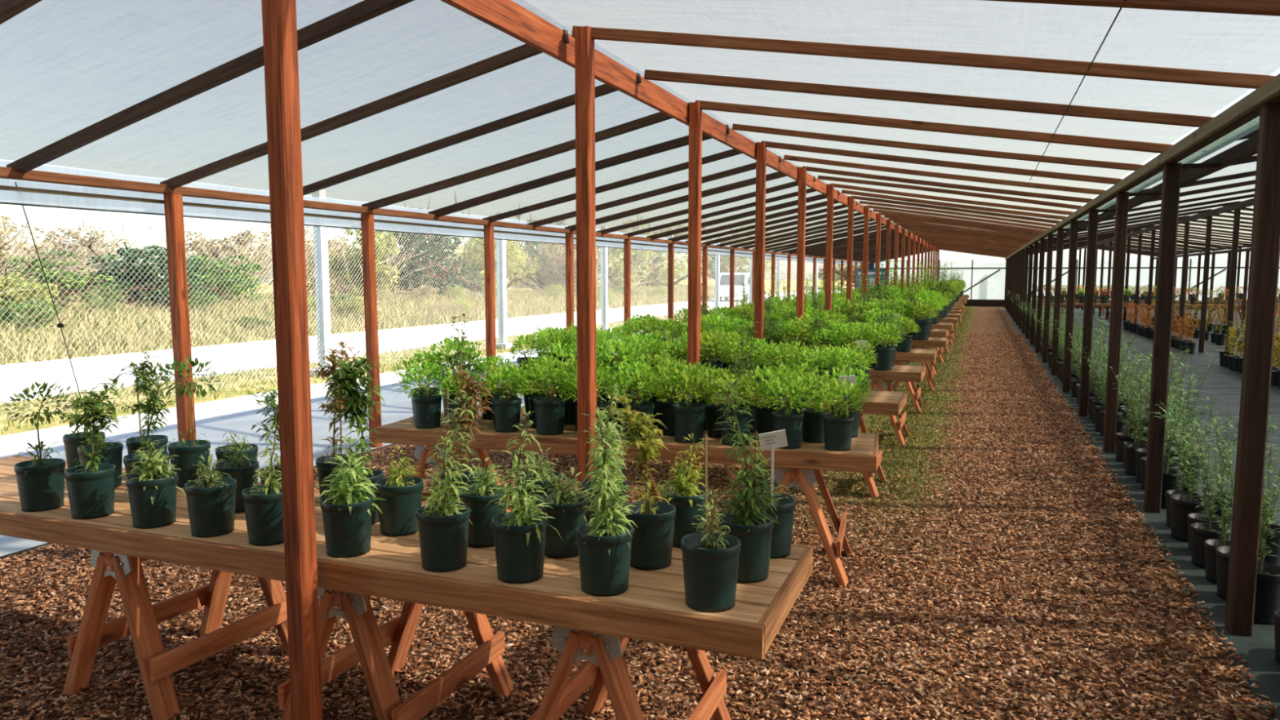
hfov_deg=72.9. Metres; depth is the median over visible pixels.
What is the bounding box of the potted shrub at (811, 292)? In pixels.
[806,273,818,298]
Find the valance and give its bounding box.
[0,160,861,266]
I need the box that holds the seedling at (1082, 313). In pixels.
[1072,313,1083,363]
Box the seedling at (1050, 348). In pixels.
[1047,311,1053,361]
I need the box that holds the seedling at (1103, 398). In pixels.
[1088,362,1123,426]
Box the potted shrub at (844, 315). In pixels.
[831,313,848,334]
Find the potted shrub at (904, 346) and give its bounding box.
[893,316,919,352]
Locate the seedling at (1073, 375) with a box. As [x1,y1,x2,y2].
[1070,332,1082,390]
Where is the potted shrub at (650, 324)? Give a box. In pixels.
[627,317,666,358]
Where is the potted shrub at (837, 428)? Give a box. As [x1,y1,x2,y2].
[810,377,866,451]
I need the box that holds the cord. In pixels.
[1030,0,1126,179]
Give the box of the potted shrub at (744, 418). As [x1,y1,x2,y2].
[704,373,765,445]
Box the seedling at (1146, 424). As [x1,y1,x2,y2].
[1128,339,1152,442]
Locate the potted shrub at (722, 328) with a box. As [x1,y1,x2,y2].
[708,326,728,359]
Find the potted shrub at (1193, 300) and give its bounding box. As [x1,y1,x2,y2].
[1188,288,1201,304]
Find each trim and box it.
[880,266,1279,269]
[970,259,973,299]
[1075,259,1078,293]
[1187,258,1191,300]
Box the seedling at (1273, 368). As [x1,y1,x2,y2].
[1271,335,1279,383]
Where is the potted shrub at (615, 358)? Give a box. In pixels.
[600,340,630,379]
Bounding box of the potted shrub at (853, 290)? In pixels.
[842,276,857,296]
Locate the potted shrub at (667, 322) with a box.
[650,317,686,359]
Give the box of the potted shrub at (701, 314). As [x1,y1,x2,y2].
[700,313,723,358]
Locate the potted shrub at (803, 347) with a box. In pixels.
[783,345,817,391]
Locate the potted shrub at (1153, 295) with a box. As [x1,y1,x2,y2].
[1146,286,1155,300]
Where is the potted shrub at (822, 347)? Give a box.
[802,342,842,381]
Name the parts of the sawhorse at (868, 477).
leg, leg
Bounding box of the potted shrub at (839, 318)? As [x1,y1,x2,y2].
[826,318,839,342]
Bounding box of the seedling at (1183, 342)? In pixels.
[1181,314,1193,352]
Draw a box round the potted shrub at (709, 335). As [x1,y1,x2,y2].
[699,329,739,391]
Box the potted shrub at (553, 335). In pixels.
[533,328,576,384]
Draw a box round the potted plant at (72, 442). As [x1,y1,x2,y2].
[62,410,105,468]
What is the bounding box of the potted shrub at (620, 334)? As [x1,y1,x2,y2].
[595,327,631,369]
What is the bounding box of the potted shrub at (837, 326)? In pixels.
[823,321,860,366]
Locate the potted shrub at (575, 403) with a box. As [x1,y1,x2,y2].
[558,359,617,429]
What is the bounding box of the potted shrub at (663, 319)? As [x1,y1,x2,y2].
[647,319,671,355]
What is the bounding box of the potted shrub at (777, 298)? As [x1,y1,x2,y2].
[764,272,785,319]
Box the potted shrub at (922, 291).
[906,262,930,319]
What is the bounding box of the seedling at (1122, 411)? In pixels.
[1120,339,1146,418]
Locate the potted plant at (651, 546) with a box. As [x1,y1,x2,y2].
[603,395,675,569]
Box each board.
[371,208,571,233]
[571,230,672,244]
[672,240,733,249]
[685,111,798,180]
[733,247,774,253]
[774,252,796,256]
[796,173,848,205]
[804,255,826,258]
[846,200,876,220]
[875,216,894,230]
[894,226,907,236]
[1097,238,1109,244]
[1127,226,1151,237]
[1151,217,1185,231]
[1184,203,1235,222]
[1234,198,1253,209]
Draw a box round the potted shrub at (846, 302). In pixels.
[839,297,866,320]
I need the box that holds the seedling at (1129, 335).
[1102,334,1129,399]
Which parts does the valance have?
hem cord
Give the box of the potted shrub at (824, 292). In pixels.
[813,275,825,302]
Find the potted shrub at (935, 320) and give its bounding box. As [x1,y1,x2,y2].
[930,298,944,324]
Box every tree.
[64,234,213,308]
[376,208,484,297]
[413,216,542,294]
[495,221,576,290]
[631,235,715,287]
[674,244,776,279]
[817,263,861,288]
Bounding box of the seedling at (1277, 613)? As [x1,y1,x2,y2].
[1273,488,1279,663]
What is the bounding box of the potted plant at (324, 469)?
[311,341,364,498]
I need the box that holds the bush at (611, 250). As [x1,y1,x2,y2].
[537,231,682,289]
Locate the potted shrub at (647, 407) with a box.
[601,364,670,440]
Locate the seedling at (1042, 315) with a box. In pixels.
[1040,315,1044,342]
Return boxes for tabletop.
[0,455,813,660]
[374,412,878,473]
[503,377,906,415]
[680,358,925,382]
[894,348,937,361]
[911,337,947,347]
[928,328,947,337]
[932,322,953,329]
[939,317,957,323]
[946,313,960,319]
[948,310,961,314]
[951,304,962,308]
[951,306,960,310]
[955,301,966,304]
[1042,298,1200,302]
[1042,302,1239,308]
[1212,298,1279,302]
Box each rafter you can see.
[0,0,41,24]
[6,0,414,173]
[160,29,569,188]
[302,72,641,195]
[361,102,688,209]
[428,124,729,217]
[482,142,756,222]
[527,155,781,226]
[564,166,799,231]
[571,26,1275,88]
[595,176,815,234]
[622,184,827,236]
[644,69,1214,127]
[646,190,839,239]
[667,195,848,241]
[684,201,857,242]
[695,100,1173,153]
[701,205,864,245]
[716,209,871,246]
[729,215,863,248]
[732,123,1142,170]
[741,216,882,248]
[752,221,876,249]
[761,140,1122,184]
[764,221,891,251]
[770,223,895,252]
[779,226,899,253]
[783,155,1105,195]
[786,230,894,254]
[794,231,899,253]
[802,165,1092,203]
[804,233,902,255]
[806,235,902,256]
[813,234,913,257]
[817,175,1082,209]
[820,237,907,257]
[824,239,912,257]
[831,182,1074,215]
[832,240,913,257]
[834,241,917,258]
[838,242,917,259]
[841,189,1066,219]
[842,243,920,259]
[845,244,921,259]
[851,195,1060,223]
[852,244,921,260]
[853,245,924,260]
[857,246,924,261]
[859,200,1054,226]
[859,247,928,261]
[866,204,1049,230]
[867,248,930,261]
[867,248,930,262]
[868,248,928,260]
[871,249,930,262]
[872,208,1046,232]
[872,248,937,262]
[879,212,1042,235]
[884,215,1039,236]
[890,218,1036,239]
[893,221,1032,239]
[898,223,1031,241]
[900,226,1029,243]
[905,228,1026,244]
[906,229,1025,245]
[911,231,1022,246]
[911,233,1022,247]
[915,235,1020,248]
[916,235,1017,249]
[920,237,1017,250]
[920,238,1016,251]
[924,240,1014,252]
[924,240,1015,251]
[927,241,1013,253]
[927,242,1012,253]
[930,244,1011,254]
[933,245,1007,255]
[935,245,1009,255]
[935,246,1008,256]
[937,248,1006,257]
[937,248,1007,257]
[939,248,1005,257]
[982,0,1279,16]
[1033,229,1140,247]
[1033,243,1087,252]
[1038,237,1111,249]
[1038,240,1102,250]
[1039,225,1154,244]
[1044,235,1114,248]
[1045,222,1159,241]
[1045,232,1128,246]
[1053,208,1209,236]
[1053,215,1187,237]
[1064,200,1238,231]
[1078,193,1254,224]
[1097,188,1254,214]
[1097,244,1158,253]
[1097,246,1158,254]
[1097,247,1158,255]
[1097,248,1157,257]
[1099,244,1158,252]
[1104,239,1199,252]
[1104,243,1182,254]
[1105,179,1255,209]
[1106,242,1182,253]
[1112,242,1193,253]
[1126,237,1222,250]
[1126,239,1213,251]
[1126,240,1204,251]
[1129,170,1256,196]
[1129,231,1248,247]
[1130,235,1230,249]
[1134,235,1239,248]
[1141,228,1251,243]
[1144,231,1250,245]
[1154,225,1251,238]
[1157,229,1251,240]
[1177,225,1251,235]
[1181,155,1257,172]
[1182,222,1252,231]
[1187,215,1252,224]
[1191,220,1252,228]
[1209,208,1253,215]
[1212,214,1253,220]
[1222,205,1253,211]
[1237,128,1258,140]
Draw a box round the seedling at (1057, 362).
[1054,311,1076,377]
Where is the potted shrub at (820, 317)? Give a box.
[804,311,826,337]
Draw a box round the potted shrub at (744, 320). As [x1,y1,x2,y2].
[729,318,769,362]
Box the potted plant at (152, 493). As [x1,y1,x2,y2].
[118,440,186,528]
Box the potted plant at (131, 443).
[119,351,170,454]
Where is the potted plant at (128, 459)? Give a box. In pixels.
[120,368,177,476]
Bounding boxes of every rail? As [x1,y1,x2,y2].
[0,185,362,221]
[373,219,565,238]
[573,237,667,247]
[674,246,729,253]
[734,252,771,256]
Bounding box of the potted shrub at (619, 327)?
[609,324,639,358]
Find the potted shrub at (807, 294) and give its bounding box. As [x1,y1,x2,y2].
[804,277,813,302]
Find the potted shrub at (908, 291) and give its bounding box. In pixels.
[897,264,917,316]
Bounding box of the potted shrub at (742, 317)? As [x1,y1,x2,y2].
[728,289,751,331]
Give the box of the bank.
[0,279,854,364]
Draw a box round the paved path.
[0,329,678,556]
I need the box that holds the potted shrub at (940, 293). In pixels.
[928,288,951,323]
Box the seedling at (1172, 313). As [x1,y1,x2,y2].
[1171,312,1177,337]
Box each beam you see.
[0,166,372,213]
[440,0,688,124]
[1041,228,1057,238]
[1044,235,1057,246]
[1057,209,1088,228]
[1063,224,1081,238]
[1079,206,1115,230]
[1090,164,1164,208]
[1128,153,1228,209]
[1166,94,1279,163]
[1187,251,1213,256]
[1213,248,1248,253]
[1219,133,1258,166]
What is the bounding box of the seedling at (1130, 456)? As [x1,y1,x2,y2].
[1124,356,1150,475]
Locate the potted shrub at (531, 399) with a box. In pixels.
[513,364,564,427]
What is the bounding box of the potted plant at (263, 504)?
[241,408,284,546]
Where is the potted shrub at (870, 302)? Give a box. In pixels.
[860,301,884,311]
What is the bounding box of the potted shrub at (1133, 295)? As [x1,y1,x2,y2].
[1128,286,1135,299]
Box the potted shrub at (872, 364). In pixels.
[854,323,889,368]
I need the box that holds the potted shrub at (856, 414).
[820,364,872,437]
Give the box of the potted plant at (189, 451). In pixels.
[156,355,223,487]
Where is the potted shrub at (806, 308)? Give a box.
[791,278,817,339]
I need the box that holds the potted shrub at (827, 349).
[816,345,855,394]
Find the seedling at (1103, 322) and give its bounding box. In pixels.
[1102,321,1132,369]
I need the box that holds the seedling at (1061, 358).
[1050,335,1073,361]
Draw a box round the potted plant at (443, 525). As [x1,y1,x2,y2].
[416,384,477,572]
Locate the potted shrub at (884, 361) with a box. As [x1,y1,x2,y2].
[862,320,903,370]
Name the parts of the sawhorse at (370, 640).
leg, leg, leg, leg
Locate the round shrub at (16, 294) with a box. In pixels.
[0,257,70,318]
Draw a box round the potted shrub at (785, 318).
[772,312,794,342]
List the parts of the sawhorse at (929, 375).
leg, leg, leg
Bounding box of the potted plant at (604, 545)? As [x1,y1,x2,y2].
[575,377,635,596]
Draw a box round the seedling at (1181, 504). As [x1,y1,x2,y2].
[1149,402,1234,541]
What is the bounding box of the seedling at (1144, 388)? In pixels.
[1141,387,1180,443]
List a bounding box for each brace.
[963,269,1000,293]
[1036,271,1067,290]
[1175,268,1226,297]
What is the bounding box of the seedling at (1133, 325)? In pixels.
[1132,304,1139,333]
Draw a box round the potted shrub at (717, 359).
[702,329,746,363]
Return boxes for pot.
[13,457,65,511]
[62,431,105,468]
[64,463,115,519]
[77,441,123,487]
[123,450,169,476]
[125,435,168,454]
[125,470,177,528]
[167,440,210,487]
[184,476,236,537]
[215,443,257,462]
[241,483,284,546]
[259,464,281,484]
[315,453,359,498]
[320,492,373,557]
[338,468,383,524]
[374,475,423,536]
[410,386,439,421]
[412,393,441,428]
[416,502,470,572]
[439,465,483,503]
[440,382,465,417]
[448,391,472,423]
[449,399,476,430]
[480,388,505,419]
[490,393,518,425]
[492,396,521,432]
[492,511,547,583]
[516,356,538,382]
[517,471,562,511]
[523,390,549,421]
[528,395,555,427]
[533,396,565,435]
[537,351,554,361]
[537,492,587,558]
[551,357,568,384]
[554,382,577,424]
[572,395,602,429]
[575,520,633,596]
[581,478,627,522]
[598,382,637,426]
[601,355,622,369]
[609,364,626,379]
[617,397,646,432]
[622,400,654,440]
[623,501,675,569]
[642,387,676,429]
[656,398,685,435]
[660,484,709,547]
[671,402,706,443]
[680,531,741,612]
[686,395,713,431]
[700,362,723,391]
[706,402,732,437]
[715,358,738,363]
[718,511,773,582]
[719,406,751,445]
[733,398,758,432]
[754,400,786,438]
[772,410,804,448]
[795,340,816,346]
[800,408,829,443]
[804,373,825,397]
[813,366,832,381]
[822,413,853,451]
[825,369,846,394]
[830,401,861,437]
[832,343,850,366]
[840,373,862,399]
[845,345,865,366]
[846,366,870,392]
[864,345,879,368]
[872,346,894,370]
[878,342,897,366]
[888,332,902,351]
[896,334,912,352]
[911,320,930,340]
[915,312,932,330]
[928,311,933,329]
[933,311,938,324]
[935,306,942,323]
[940,306,944,319]
[942,302,948,318]
[1048,353,1058,367]
[1050,296,1054,302]
[1056,361,1063,377]
[1058,362,1074,378]
[1060,296,1064,302]
[1061,366,1076,382]
[1070,372,1080,390]
[1071,379,1079,397]
[1075,293,1080,299]
[1075,384,1079,402]
[1076,385,1095,405]
[1079,296,1084,303]
[1079,386,1097,392]
[1088,390,1100,412]
[1088,396,1102,418]
[1089,374,1102,386]
[1091,400,1105,422]
[1093,296,1097,303]
[1094,405,1105,431]
[1099,410,1122,435]
[1100,296,1107,303]
[1102,417,1128,432]
[1115,432,1141,462]
[1117,400,1130,411]
[1120,408,1141,418]
[1122,441,1146,466]
[1123,296,1129,303]
[1124,444,1146,475]
[1125,321,1133,330]
[1127,417,1135,432]
[1128,323,1137,332]
[1130,293,1135,299]
[1132,324,1139,333]
[1133,296,1141,303]
[1134,448,1165,481]
[1135,417,1148,442]
[1137,324,1145,334]
[1138,326,1145,335]
[1140,293,1146,299]
[1140,456,1166,488]
[1141,426,1148,444]
[1144,296,1152,304]
[1145,327,1154,337]
[1145,462,1178,470]
[1148,329,1151,338]
[1160,467,1182,508]
[1164,442,1183,458]
[1165,489,1199,526]
[1168,447,1199,459]
[1169,493,1210,541]
[1170,337,1176,346]
[1172,456,1200,490]
[1173,337,1182,347]
[1177,339,1188,350]
[1181,340,1193,352]
[1185,342,1195,353]
[1186,513,1222,550]
[1187,326,1196,336]
[1190,297,1198,304]
[1190,522,1229,567]
[1192,320,1199,327]
[1192,329,1199,337]
[1204,331,1209,340]
[1204,538,1230,582]
[1206,323,1213,331]
[1206,491,1233,528]
[1210,333,1220,342]
[1213,297,1221,304]
[1213,324,1220,333]
[1215,333,1226,345]
[1215,546,1264,599]
[1219,351,1234,365]
[1221,324,1226,333]
[1223,354,1235,366]
[1224,297,1228,304]
[1226,355,1230,368]
[1229,355,1243,369]
[1232,328,1240,337]
[1232,356,1239,371]
[1237,293,1243,299]
[1237,340,1244,351]
[1238,356,1243,373]
[1253,561,1279,624]
[1258,522,1279,566]
[1271,367,1279,383]
[1271,370,1278,386]
[1272,346,1279,360]
[1273,609,1279,663]
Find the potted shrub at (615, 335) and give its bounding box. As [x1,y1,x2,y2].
[597,332,619,379]
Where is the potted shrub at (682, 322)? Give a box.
[672,316,713,354]
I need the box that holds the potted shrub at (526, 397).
[511,356,557,421]
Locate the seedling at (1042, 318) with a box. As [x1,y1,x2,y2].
[1039,318,1053,355]
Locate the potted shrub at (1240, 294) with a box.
[1235,286,1243,299]
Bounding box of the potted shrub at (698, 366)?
[677,360,721,431]
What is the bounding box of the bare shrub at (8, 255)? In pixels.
[0,237,53,300]
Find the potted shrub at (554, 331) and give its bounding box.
[534,325,573,361]
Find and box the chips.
[0,332,1279,719]
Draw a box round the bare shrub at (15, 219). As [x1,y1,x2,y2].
[0,218,36,293]
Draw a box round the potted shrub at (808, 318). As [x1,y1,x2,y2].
[789,315,823,346]
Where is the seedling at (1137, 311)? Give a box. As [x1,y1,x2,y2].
[1137,311,1144,326]
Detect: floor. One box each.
[0,306,1269,719]
[1002,306,1279,719]
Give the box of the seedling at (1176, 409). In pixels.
[1168,390,1222,490]
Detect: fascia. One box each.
[1020,243,1027,249]
[1027,235,1039,245]
[1038,224,1056,239]
[1055,204,1087,228]
[1085,155,1162,209]
[1158,73,1279,164]
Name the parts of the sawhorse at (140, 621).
leg, leg, leg, leg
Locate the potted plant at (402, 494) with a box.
[374,446,423,536]
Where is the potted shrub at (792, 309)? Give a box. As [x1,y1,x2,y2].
[773,305,807,342]
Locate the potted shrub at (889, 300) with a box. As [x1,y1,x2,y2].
[879,299,907,316]
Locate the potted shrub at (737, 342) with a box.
[719,339,765,392]
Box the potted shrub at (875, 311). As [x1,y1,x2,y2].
[862,306,902,345]
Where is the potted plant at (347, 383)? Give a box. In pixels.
[321,356,386,524]
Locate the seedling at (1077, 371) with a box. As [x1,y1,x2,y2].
[1070,343,1098,380]
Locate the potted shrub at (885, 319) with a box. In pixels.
[870,287,907,366]
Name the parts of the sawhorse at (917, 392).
leg, leg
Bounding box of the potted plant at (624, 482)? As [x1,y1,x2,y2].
[581,390,628,522]
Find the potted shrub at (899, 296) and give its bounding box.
[891,293,910,315]
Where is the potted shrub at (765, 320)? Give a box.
[746,293,781,344]
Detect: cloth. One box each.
[0,0,920,251]
[524,0,1279,230]
[1053,138,1257,245]
[1106,197,1253,252]
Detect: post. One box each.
[163,193,196,441]
[261,0,323,719]
[360,213,382,450]
[484,225,496,386]
[564,233,573,357]
[574,26,596,493]
[623,239,631,334]
[667,244,674,329]
[686,102,702,484]
[702,247,707,315]
[729,249,734,308]
[751,252,755,302]
[753,142,766,359]
[770,253,775,303]
[786,255,791,300]
[795,166,806,340]
[812,257,816,296]
[822,258,826,291]
[824,183,834,319]
[831,259,835,291]
[840,260,843,291]
[845,195,853,315]
[854,262,857,289]
[860,262,862,286]
[862,205,869,302]
[874,213,880,298]
[884,218,890,287]
[893,223,898,285]
[900,227,905,289]
[906,231,911,288]
[911,234,915,285]
[915,236,919,284]
[920,239,924,284]
[924,241,927,280]
[927,243,930,279]
[929,244,933,279]
[932,246,935,277]
[934,248,937,279]
[936,248,939,280]
[1004,259,1007,307]
[1005,258,1008,309]
[1006,257,1010,311]
[1008,256,1012,313]
[1009,255,1013,315]
[1011,254,1016,318]
[1013,253,1018,321]
[1016,251,1022,324]
[1018,249,1025,328]
[1022,247,1029,333]
[1025,244,1033,338]
[1030,242,1039,345]
[1035,238,1045,352]
[1041,234,1053,363]
[1050,227,1064,375]
[1062,220,1078,392]
[1076,248,1081,308]
[1078,208,1098,417]
[1080,248,1086,310]
[1093,244,1097,314]
[1098,243,1104,316]
[1102,191,1128,452]
[1105,241,1112,319]
[1122,236,1130,324]
[1133,233,1142,323]
[1143,162,1181,513]
[1146,230,1155,327]
[1154,258,1158,307]
[1172,257,1177,313]
[1177,221,1190,338]
[1185,256,1188,293]
[1194,255,1201,318]
[1198,216,1212,352]
[1208,253,1215,320]
[1223,253,1231,324]
[1224,102,1279,636]
[1225,208,1240,351]
[1235,248,1241,311]
[1240,251,1249,327]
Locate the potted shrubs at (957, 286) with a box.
[834,262,966,311]
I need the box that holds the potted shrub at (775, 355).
[750,346,787,386]
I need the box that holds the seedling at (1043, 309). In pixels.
[1033,309,1044,346]
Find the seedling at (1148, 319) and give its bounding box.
[1143,303,1151,337]
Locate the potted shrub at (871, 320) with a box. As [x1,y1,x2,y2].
[843,320,877,345]
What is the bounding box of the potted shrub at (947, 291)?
[942,291,953,312]
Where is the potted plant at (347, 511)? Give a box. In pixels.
[314,435,386,557]
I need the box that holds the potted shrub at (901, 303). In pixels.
[882,298,917,334]
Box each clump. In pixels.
[0,297,79,333]
[0,309,48,327]
[44,283,151,316]
[135,288,237,312]
[217,315,275,329]
[306,293,339,314]
[329,293,380,310]
[329,295,395,320]
[344,287,395,302]
[400,284,448,301]
[418,299,471,315]
[435,296,483,311]
[440,283,470,296]
[444,284,473,301]
[466,288,514,300]
[537,284,576,296]
[595,281,622,287]
[595,289,623,303]
[597,286,623,294]
[609,285,639,297]
[644,284,667,296]
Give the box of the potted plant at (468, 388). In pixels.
[439,360,493,503]
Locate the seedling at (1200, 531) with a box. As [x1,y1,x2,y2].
[1182,417,1237,567]
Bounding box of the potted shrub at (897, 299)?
[891,298,913,314]
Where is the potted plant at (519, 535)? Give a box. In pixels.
[486,406,560,583]
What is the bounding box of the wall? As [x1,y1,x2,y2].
[874,247,1279,302]
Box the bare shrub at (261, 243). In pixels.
[155,221,315,301]
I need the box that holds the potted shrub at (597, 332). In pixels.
[563,329,608,365]
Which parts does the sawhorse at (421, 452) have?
leg, leg, leg, leg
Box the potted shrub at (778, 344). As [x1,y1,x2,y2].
[768,325,799,345]
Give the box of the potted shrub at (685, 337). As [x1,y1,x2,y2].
[674,332,710,364]
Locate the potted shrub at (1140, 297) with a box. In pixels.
[1130,288,1144,303]
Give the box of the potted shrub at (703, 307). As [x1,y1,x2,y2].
[700,282,713,328]
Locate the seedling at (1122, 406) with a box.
[1119,363,1146,411]
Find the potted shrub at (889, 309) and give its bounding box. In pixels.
[866,309,901,331]
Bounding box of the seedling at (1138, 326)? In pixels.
[1136,304,1145,334]
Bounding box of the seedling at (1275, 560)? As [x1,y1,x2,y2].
[1232,435,1279,566]
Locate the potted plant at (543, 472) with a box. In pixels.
[517,447,562,511]
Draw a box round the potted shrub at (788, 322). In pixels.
[773,319,810,363]
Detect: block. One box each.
[1078,220,1088,222]
[1098,208,1115,212]
[1128,191,1158,195]
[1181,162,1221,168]
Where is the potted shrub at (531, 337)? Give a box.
[508,333,549,382]
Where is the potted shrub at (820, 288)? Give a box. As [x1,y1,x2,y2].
[813,280,825,306]
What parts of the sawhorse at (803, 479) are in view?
leg, leg, leg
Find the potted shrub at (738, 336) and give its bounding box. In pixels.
[711,330,755,389]
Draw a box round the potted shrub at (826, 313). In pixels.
[817,308,846,345]
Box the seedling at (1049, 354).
[1048,308,1065,367]
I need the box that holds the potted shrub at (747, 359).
[720,321,773,432]
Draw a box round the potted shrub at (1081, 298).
[1075,288,1084,303]
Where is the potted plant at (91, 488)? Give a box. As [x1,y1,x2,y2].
[62,373,129,519]
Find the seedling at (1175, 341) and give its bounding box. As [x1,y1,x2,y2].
[1173,317,1182,347]
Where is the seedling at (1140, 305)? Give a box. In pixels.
[1135,305,1144,333]
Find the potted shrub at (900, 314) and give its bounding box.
[884,313,909,351]
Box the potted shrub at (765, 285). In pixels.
[752,284,771,307]
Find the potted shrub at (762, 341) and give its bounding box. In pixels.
[736,336,777,386]
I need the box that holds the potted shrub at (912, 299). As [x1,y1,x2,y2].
[899,276,929,334]
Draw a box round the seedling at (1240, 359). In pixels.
[1238,324,1245,373]
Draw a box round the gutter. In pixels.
[1033,115,1259,245]
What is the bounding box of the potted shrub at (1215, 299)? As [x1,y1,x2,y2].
[1209,288,1224,304]
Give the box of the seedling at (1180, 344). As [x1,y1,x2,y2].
[1143,344,1189,441]
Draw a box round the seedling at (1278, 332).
[1271,332,1279,367]
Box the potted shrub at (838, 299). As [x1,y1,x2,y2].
[832,297,853,311]
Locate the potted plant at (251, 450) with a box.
[214,426,257,462]
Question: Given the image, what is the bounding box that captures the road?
[0,286,854,404]
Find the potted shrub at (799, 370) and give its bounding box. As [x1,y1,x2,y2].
[761,361,826,411]
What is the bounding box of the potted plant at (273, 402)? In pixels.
[247,386,281,484]
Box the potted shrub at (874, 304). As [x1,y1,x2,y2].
[866,301,893,316]
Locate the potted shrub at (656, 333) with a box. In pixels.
[644,329,682,376]
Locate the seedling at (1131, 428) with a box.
[1119,369,1151,432]
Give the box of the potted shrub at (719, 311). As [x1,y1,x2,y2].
[712,307,741,329]
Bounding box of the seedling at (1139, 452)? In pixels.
[1133,352,1184,481]
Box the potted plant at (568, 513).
[537,462,589,558]
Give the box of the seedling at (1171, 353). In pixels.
[1168,350,1225,459]
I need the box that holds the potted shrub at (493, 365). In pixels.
[481,363,529,425]
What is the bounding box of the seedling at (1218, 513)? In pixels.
[1201,396,1239,528]
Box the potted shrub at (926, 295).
[910,292,942,330]
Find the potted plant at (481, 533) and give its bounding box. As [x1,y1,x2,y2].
[458,457,507,547]
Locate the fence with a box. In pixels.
[0,195,817,420]
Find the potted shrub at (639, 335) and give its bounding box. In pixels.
[623,332,666,385]
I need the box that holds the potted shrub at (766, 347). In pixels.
[753,342,800,395]
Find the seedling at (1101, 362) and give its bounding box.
[1101,362,1128,417]
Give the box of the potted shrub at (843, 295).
[840,280,846,297]
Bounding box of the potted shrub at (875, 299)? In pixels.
[872,298,899,315]
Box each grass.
[815,306,989,502]
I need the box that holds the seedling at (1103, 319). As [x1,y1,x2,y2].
[1089,319,1108,386]
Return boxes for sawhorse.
[62,550,288,719]
[277,586,514,719]
[413,444,511,511]
[527,626,731,719]
[547,453,632,467]
[596,456,662,504]
[667,461,754,484]
[773,467,852,587]
[800,412,885,498]
[858,380,909,445]
[885,360,923,413]
[892,346,936,391]
[911,337,944,363]
[924,346,937,374]
[941,337,950,353]
[946,329,954,346]
[949,328,955,339]
[1059,306,1075,325]
[1096,298,1105,313]
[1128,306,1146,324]
[1172,302,1191,318]
[1206,307,1226,324]
[1234,302,1245,318]
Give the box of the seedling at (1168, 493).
[1159,388,1201,526]
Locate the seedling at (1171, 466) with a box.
[1137,352,1183,470]
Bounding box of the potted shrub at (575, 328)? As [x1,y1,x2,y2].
[553,321,608,376]
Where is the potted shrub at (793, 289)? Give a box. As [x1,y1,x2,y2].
[787,288,805,317]
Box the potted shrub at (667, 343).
[652,338,687,385]
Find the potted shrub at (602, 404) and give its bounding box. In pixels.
[560,366,625,437]
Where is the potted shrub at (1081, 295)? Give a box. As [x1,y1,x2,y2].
[1076,284,1084,296]
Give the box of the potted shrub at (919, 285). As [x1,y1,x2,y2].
[915,271,927,290]
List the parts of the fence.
panel, fence post, panel, fence post, panel, fence post, panel, panel, fence post, panel, fence post, panel, fence post, panel, panel, fence post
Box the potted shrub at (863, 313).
[857,308,886,342]
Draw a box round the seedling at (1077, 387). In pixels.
[1076,331,1102,405]
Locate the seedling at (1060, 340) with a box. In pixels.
[1059,339,1082,371]
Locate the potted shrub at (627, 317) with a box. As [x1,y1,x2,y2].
[622,317,649,336]
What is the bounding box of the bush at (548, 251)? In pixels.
[506,241,648,291]
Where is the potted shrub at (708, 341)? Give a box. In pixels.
[682,329,724,362]
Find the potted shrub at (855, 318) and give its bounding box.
[844,295,867,344]
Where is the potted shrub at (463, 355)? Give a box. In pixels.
[431,313,487,423]
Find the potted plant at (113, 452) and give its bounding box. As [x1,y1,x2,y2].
[77,416,123,487]
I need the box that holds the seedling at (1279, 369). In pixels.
[1278,368,1279,387]
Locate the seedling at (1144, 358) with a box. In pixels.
[1117,358,1144,400]
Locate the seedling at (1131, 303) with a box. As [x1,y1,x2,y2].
[1124,302,1133,329]
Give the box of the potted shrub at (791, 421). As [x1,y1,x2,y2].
[756,375,822,448]
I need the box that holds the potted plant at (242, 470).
[212,443,258,513]
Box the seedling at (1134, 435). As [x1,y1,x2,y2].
[1121,368,1151,466]
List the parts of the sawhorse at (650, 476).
leg, leg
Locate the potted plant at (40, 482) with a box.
[0,381,81,511]
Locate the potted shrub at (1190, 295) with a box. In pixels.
[1187,287,1199,300]
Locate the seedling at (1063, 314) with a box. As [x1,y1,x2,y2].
[1048,314,1065,357]
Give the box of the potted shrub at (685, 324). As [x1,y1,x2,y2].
[674,324,702,358]
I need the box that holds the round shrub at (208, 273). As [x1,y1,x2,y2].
[141,250,265,303]
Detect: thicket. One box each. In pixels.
[0,216,124,279]
[6,220,198,302]
[121,226,306,299]
[215,226,389,296]
[261,235,404,293]
[377,242,470,290]
[421,244,506,289]
[460,256,531,289]
[494,271,545,288]
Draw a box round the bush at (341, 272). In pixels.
[305,228,439,303]
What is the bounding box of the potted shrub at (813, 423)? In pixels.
[785,371,845,443]
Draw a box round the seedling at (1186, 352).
[1164,348,1191,458]
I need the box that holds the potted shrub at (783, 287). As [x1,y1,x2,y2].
[782,287,791,302]
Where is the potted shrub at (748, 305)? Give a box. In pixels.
[730,272,754,341]
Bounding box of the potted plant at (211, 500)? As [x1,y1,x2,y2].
[183,448,236,537]
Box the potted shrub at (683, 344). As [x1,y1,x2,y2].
[656,338,702,391]
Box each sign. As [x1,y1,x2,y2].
[758,429,787,505]
[839,375,856,413]
[856,340,867,368]
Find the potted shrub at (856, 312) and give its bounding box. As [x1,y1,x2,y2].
[847,311,873,323]
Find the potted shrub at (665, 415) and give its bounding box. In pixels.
[635,358,700,435]

